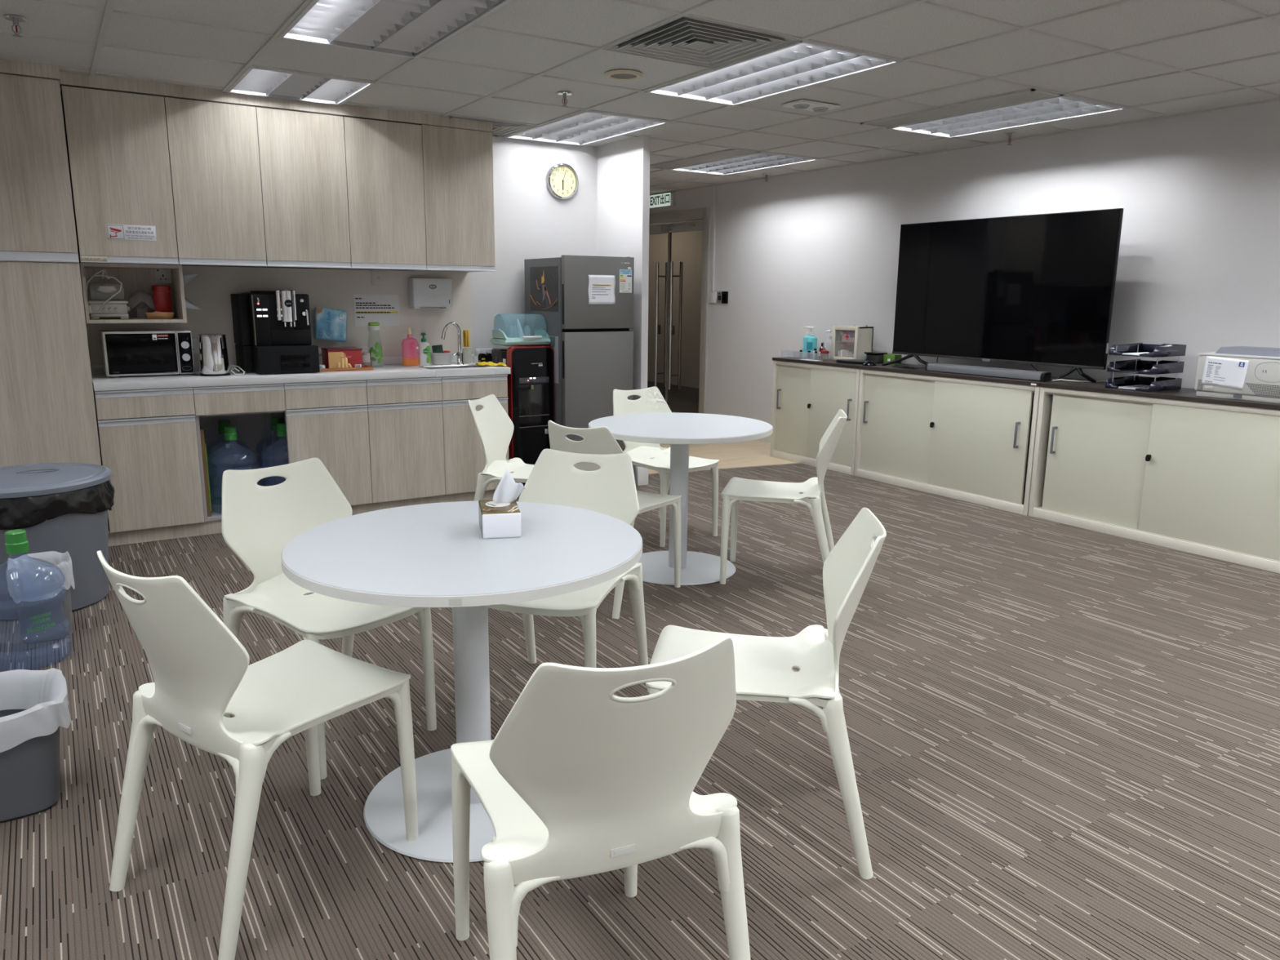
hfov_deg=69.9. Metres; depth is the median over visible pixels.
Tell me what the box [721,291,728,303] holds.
card reader
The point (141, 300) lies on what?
cloth
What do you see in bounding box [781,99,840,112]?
recessed light
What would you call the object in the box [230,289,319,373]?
coffee machine
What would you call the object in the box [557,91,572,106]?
sprinkler
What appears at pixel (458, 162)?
upper cabinet
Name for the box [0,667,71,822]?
waste bin
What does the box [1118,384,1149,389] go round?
paper sheets
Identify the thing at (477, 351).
double socket
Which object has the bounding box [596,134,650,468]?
wall partition
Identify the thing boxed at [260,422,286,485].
water bottle
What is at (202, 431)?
carton
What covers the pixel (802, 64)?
ceiling light
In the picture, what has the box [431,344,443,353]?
pad
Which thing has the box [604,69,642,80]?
ceiling speaker
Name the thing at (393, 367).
countertop
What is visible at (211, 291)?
wall
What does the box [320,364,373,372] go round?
serving tray
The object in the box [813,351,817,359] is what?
vial
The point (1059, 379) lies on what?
cable
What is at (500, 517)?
tissue box
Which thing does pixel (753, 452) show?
floor
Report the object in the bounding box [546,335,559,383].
poster
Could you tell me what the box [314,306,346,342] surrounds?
tissue refill
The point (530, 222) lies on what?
wall
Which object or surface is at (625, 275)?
energy label
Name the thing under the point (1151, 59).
ceiling
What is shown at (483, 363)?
cloth
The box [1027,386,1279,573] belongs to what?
base cabinet
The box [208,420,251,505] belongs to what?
water bottle
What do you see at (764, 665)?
cafe chair
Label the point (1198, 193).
wall
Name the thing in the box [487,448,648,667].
cafe chair
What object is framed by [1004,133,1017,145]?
sprinkler
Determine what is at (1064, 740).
floor
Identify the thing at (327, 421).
base cabinet
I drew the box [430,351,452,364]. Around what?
tub
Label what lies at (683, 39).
ceiling vent
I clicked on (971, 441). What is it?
base cabinet
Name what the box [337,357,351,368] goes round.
picture
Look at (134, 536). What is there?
trim
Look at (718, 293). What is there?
switch
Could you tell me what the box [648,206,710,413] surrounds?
door frame
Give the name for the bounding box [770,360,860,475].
base cabinet
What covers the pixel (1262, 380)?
printer
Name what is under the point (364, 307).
print
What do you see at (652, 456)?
cafe chair
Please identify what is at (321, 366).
sachet
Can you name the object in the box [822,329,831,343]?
pump bottle
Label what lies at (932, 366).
soundbar
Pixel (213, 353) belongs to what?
kettle
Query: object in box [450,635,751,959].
cafe chair
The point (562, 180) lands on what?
wall clock
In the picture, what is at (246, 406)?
base cabinet
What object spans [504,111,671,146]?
ceiling light
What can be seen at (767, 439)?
baseboard
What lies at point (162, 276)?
wall socket
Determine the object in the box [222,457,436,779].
cafe chair
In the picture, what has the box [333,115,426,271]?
upper cabinet
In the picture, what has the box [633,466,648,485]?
wall
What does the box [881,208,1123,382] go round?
television
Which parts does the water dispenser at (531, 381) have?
panel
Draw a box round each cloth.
[126,291,155,309]
[475,361,506,366]
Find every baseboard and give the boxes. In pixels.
[647,380,698,397]
[756,434,771,442]
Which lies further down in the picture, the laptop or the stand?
the laptop
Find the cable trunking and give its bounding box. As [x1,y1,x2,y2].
[711,185,716,291]
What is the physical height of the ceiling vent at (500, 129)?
0.069 m
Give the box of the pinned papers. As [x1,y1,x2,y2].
[182,274,201,309]
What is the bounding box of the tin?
[151,284,173,312]
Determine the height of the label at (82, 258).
0.026 m
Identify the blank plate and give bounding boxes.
[371,271,385,284]
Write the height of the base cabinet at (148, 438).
0.758 m
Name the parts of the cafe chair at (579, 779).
leg, leg, seat, backrest, leg, leg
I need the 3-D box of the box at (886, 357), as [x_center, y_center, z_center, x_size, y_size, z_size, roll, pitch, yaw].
[1.973,-0.947,7.153,0.081,0.070,0.115,-7,14,-32]
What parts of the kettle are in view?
lid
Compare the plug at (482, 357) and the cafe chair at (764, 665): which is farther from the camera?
the plug at (482, 357)
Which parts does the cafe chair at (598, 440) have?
backrest, leg, seat, leg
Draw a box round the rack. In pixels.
[489,314,551,346]
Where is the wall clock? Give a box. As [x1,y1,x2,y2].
[546,162,578,199]
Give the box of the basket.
[86,269,129,319]
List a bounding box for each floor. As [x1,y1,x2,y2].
[0,463,1279,959]
[648,440,796,473]
[659,391,698,413]
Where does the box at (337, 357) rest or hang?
on the serving tray at (365, 367)
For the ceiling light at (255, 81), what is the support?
attached to the ceiling
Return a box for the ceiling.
[0,0,1279,195]
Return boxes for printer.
[1194,346,1279,403]
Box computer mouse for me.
[862,360,875,365]
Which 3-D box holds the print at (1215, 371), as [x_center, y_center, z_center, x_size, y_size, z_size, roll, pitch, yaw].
[3.058,-0.565,4.856,0.001,0.112,0.099,-7,17,-32]
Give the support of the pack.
in the box at (864, 335)
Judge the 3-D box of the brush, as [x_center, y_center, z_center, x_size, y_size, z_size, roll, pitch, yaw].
[-1.186,-0.914,6.252,0.042,0.218,0.039,-7,14,-32]
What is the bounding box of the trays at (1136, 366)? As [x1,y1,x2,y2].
[1105,342,1186,391]
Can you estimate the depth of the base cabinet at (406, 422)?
5.68 m
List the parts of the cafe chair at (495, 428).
leg, backrest, seat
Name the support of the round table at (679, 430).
on the floor at (1064, 740)
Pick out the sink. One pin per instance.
(471, 365)
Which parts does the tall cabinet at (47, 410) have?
door, finger pull, door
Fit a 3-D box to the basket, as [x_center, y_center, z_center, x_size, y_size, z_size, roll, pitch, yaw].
[-2.925,-1.019,5.017,0.210,0.264,0.200,-7,14,-32]
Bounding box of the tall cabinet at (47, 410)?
[0,73,108,533]
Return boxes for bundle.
[837,349,853,357]
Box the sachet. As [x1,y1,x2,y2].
[319,364,325,368]
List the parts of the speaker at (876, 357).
plate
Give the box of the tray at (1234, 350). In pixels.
[1214,346,1279,356]
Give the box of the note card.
[800,359,821,360]
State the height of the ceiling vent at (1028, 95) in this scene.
0.060 m
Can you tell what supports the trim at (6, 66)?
on the upper cabinet at (458, 162)
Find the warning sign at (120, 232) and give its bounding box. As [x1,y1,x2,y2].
[106,223,156,240]
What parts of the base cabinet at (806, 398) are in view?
pull handle, sliding door, sliding door, pull handle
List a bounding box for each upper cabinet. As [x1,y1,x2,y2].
[60,84,178,264]
[164,95,266,266]
[252,106,351,269]
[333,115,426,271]
[404,124,496,271]
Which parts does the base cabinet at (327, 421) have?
finger pull, drawer, finger pull, door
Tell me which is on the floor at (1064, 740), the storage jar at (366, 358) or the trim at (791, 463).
the trim at (791, 463)
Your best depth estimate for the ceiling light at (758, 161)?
7.49 m
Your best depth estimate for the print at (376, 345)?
5.84 m
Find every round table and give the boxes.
[280,501,642,862]
[588,412,773,585]
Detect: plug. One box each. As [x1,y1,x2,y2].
[478,353,487,362]
[485,353,491,361]
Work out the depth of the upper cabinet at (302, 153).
5.21 m
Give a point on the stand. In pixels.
(520, 334)
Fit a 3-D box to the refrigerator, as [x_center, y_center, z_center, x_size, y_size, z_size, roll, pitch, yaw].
[-0.436,-0.759,6.503,0.542,1.608,0.602,-7,14,-32]
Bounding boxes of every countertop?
[90,354,511,391]
[772,355,903,368]
[859,363,1084,386]
[1040,379,1279,409]
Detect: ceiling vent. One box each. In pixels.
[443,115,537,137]
[603,15,800,69]
[649,148,759,169]
[860,88,1062,128]
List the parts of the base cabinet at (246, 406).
finger pull, drawer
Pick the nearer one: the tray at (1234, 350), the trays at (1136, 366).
the tray at (1234, 350)
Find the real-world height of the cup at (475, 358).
0.044 m
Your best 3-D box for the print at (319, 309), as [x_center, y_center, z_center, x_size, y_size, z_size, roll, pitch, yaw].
[-2.007,-1.061,5.742,0.033,0.037,0.001,1,-3,-34]
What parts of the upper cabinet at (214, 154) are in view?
finger pull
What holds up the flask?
on the countertop at (393, 367)
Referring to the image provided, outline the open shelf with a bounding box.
[79,262,186,323]
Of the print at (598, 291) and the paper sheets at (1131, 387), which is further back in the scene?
the print at (598, 291)
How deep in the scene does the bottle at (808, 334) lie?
7.86 m
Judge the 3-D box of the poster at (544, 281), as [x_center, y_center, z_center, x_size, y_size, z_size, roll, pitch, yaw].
[-0.657,-1.303,6.240,0.009,0.299,0.416,-7,14,-32]
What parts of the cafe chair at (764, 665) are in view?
leg, seat, leg, leg, backrest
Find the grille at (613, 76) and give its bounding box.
[610,73,636,79]
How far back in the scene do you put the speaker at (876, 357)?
7.17 m
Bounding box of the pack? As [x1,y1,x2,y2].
[840,330,854,342]
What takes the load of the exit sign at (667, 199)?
attached to the wall at (1198, 193)
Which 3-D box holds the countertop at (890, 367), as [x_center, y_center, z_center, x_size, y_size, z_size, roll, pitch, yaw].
[2.274,-0.745,6.413,0.507,0.024,1.503,-7,14,-32]
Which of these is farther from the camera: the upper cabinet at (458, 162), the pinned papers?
the upper cabinet at (458, 162)
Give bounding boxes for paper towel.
[416,307,446,309]
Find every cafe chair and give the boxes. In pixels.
[97,550,417,959]
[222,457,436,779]
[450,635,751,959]
[467,394,534,501]
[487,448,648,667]
[547,420,681,618]
[613,386,719,546]
[645,507,886,879]
[720,408,847,584]
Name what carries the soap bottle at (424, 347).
on the countertop at (393, 367)
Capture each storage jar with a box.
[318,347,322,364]
[360,346,372,362]
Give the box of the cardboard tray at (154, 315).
[145,311,173,319]
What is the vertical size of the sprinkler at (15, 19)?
0.068 m
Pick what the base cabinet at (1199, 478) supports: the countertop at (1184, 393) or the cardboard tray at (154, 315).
the countertop at (1184, 393)
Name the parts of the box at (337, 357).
tan panel, lid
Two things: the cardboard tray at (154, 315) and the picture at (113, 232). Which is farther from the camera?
the cardboard tray at (154, 315)
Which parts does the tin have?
lid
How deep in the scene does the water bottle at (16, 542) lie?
3.31 m
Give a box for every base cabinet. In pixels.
[93,386,204,533]
[192,383,288,521]
[267,380,372,505]
[365,377,445,502]
[441,373,508,494]
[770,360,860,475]
[853,368,1040,515]
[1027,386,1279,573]
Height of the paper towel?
0.014 m
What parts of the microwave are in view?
door glass, panel, control panel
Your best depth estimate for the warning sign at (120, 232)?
4.79 m
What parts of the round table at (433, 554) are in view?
plate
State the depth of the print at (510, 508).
2.40 m
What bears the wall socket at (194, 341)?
attached to the wall at (211, 291)
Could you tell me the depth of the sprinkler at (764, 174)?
8.06 m
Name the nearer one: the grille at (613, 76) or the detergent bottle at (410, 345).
the grille at (613, 76)
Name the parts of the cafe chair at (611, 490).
leg, seat, backrest, leg, leg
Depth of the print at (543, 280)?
6.24 m
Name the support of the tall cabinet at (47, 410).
attached to the wall at (530, 222)
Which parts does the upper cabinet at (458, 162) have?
finger pull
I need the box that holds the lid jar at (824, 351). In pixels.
[820,349,829,353]
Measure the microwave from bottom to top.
0.250 m
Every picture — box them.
[109,227,121,237]
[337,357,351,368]
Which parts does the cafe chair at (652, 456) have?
backrest, leg, leg, seat, leg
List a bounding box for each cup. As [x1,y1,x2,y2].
[462,348,471,363]
[471,355,478,362]
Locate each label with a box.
[80,255,107,262]
[619,269,631,293]
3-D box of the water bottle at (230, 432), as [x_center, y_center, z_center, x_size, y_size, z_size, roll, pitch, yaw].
[-2.367,-0.068,5.323,0.269,0.494,0.286,-7,14,-32]
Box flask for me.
[367,322,383,365]
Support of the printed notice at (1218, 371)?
attached to the printer
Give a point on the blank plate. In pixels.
(378, 277)
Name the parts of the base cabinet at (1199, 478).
pull handle, sliding door, sliding door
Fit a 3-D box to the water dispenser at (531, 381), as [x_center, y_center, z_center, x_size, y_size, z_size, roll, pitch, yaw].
[-0.808,-0.423,6.335,0.320,1.010,0.382,-7,14,-32]
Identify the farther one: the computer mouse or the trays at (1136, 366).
the computer mouse
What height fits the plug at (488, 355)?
0.061 m
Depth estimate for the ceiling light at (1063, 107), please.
5.45 m
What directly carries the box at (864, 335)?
on the countertop at (827, 361)
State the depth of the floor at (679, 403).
11.63 m
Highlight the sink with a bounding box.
[418,364,486,377]
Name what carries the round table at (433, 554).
on the floor at (1064, 740)
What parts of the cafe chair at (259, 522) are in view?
leg, backrest, leg, seat, leg, leg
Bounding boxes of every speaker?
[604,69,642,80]
[864,351,887,363]
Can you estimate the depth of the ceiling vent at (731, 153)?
7.18 m
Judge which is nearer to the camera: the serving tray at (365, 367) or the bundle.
the serving tray at (365, 367)
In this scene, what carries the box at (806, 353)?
on the countertop at (827, 361)
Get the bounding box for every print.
[317,307,322,313]
[355,297,395,317]
[368,342,382,364]
[507,506,518,511]
[536,273,551,306]
[591,284,610,298]
[1204,361,1225,384]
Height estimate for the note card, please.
0.002 m
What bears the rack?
on the water dispenser at (531, 381)
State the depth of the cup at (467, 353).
6.25 m
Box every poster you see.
[529,266,558,311]
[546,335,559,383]
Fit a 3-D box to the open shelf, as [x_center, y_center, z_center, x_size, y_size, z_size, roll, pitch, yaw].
[-2.816,-1.035,5.076,0.480,0.312,0.360,-7,14,-32]
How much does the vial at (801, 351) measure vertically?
0.062 m
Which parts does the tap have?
spout, lever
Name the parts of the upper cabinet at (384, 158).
finger pull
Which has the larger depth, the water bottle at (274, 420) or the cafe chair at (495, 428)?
the water bottle at (274, 420)
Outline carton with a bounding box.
[200,426,211,516]
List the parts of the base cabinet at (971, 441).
pull handle, sliding door, sliding door, pull handle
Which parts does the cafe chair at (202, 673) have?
leg, backrest, leg, seat, leg, leg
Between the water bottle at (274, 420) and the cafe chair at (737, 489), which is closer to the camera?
the cafe chair at (737, 489)
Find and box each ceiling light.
[225,66,375,105]
[277,0,512,58]
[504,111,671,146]
[644,37,902,106]
[669,151,820,175]
[887,94,1128,137]
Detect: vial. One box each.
[799,350,802,357]
[807,350,810,358]
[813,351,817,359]
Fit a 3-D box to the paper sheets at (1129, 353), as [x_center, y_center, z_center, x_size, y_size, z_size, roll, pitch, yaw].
[2.938,-0.727,5.284,0.292,0.004,0.203,-7,14,-32]
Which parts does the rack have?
lid handle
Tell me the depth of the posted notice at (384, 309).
6.00 m
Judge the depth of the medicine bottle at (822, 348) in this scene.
7.63 m
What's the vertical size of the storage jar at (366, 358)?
0.131 m
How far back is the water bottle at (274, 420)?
5.63 m
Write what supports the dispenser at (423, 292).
attached to the wall at (211, 291)
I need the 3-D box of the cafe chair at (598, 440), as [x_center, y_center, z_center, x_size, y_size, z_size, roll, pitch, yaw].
[-0.125,0.123,4.168,0.471,0.823,0.572,9,14,34]
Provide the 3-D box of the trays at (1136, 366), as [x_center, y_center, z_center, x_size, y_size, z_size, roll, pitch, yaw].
[2.941,-0.660,5.322,0.344,0.257,0.259,-7,14,-32]
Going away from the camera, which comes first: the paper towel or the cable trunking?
the paper towel
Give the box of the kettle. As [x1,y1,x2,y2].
[197,333,230,376]
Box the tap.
[440,321,463,364]
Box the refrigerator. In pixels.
[524,254,634,451]
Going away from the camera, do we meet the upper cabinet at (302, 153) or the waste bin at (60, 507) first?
the waste bin at (60, 507)
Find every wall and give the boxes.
[60,88,597,485]
[85,266,472,364]
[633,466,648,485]
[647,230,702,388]
[648,100,1279,424]
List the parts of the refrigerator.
door, door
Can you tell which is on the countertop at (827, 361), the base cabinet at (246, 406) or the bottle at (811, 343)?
the bottle at (811, 343)
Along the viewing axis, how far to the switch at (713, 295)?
9.11 m
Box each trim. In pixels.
[0,58,492,132]
[107,488,495,546]
[648,462,800,474]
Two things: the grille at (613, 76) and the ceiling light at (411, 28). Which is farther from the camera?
the grille at (613, 76)
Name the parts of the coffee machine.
edge trim, panel, drip drawer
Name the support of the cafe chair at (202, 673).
on the floor at (1064, 740)
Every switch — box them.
[709,291,716,302]
[716,291,721,302]
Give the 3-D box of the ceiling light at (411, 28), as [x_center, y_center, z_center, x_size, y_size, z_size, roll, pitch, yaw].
[-0.940,-1.831,3.496,0.602,0.095,1.217,-7,14,-32]
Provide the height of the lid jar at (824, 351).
0.081 m
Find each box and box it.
[320,346,362,368]
[478,468,524,538]
[795,352,822,359]
[831,324,873,359]
[883,353,902,364]
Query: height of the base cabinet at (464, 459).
0.758 m
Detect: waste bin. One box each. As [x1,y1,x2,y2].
[0,462,115,620]
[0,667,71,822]
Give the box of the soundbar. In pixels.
[924,362,1051,381]
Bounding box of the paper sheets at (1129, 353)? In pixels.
[1122,351,1146,355]
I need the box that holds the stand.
[516,319,524,337]
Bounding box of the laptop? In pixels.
[835,359,872,364]
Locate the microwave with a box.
[99,328,194,377]
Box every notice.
[353,293,399,326]
[588,275,615,304]
[1201,355,1248,389]
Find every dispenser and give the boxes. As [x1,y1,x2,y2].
[408,277,452,309]
[491,345,554,494]
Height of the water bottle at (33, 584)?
0.315 m
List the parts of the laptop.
lid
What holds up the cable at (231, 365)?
on the countertop at (393, 367)
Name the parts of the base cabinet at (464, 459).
drawer, finger pull, finger pull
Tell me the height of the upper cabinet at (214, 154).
0.857 m
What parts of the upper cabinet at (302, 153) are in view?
finger pull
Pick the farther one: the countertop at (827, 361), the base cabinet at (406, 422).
the countertop at (827, 361)
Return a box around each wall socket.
[154,269,172,283]
[191,338,198,353]
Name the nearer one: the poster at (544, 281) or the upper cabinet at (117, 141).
the upper cabinet at (117, 141)
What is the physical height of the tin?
0.185 m
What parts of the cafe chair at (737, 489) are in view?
leg, leg, seat, leg, leg, backrest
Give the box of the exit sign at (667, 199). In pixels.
[649,191,674,208]
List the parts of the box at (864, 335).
door frame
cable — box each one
[229,364,244,374]
[892,364,925,368]
[1052,378,1106,382]
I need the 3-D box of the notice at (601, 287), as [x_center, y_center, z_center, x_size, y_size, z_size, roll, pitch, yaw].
[-0.256,-1.277,6.146,0.210,0.192,0.003,-7,14,-32]
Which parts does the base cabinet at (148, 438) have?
finger pull, drawer, finger pull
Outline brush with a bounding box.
[462,329,469,348]
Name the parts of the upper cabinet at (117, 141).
finger pull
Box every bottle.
[0,528,73,670]
[6,551,75,643]
[207,425,258,514]
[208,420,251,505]
[255,417,283,485]
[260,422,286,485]
[401,328,419,365]
[418,333,430,364]
[802,326,810,356]
[806,326,817,357]
[818,342,826,358]
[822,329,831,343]
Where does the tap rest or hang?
on the countertop at (393, 367)
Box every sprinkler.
[3,14,27,37]
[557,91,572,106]
[762,173,771,182]
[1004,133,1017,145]
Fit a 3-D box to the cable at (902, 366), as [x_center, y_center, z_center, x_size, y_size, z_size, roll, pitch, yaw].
[1.976,-0.833,6.704,0.291,0.028,0.162,9,14,37]
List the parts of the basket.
handle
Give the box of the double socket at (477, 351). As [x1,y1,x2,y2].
[475,348,492,361]
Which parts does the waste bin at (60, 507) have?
lid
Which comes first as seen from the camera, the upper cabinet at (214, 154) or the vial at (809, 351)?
the upper cabinet at (214, 154)

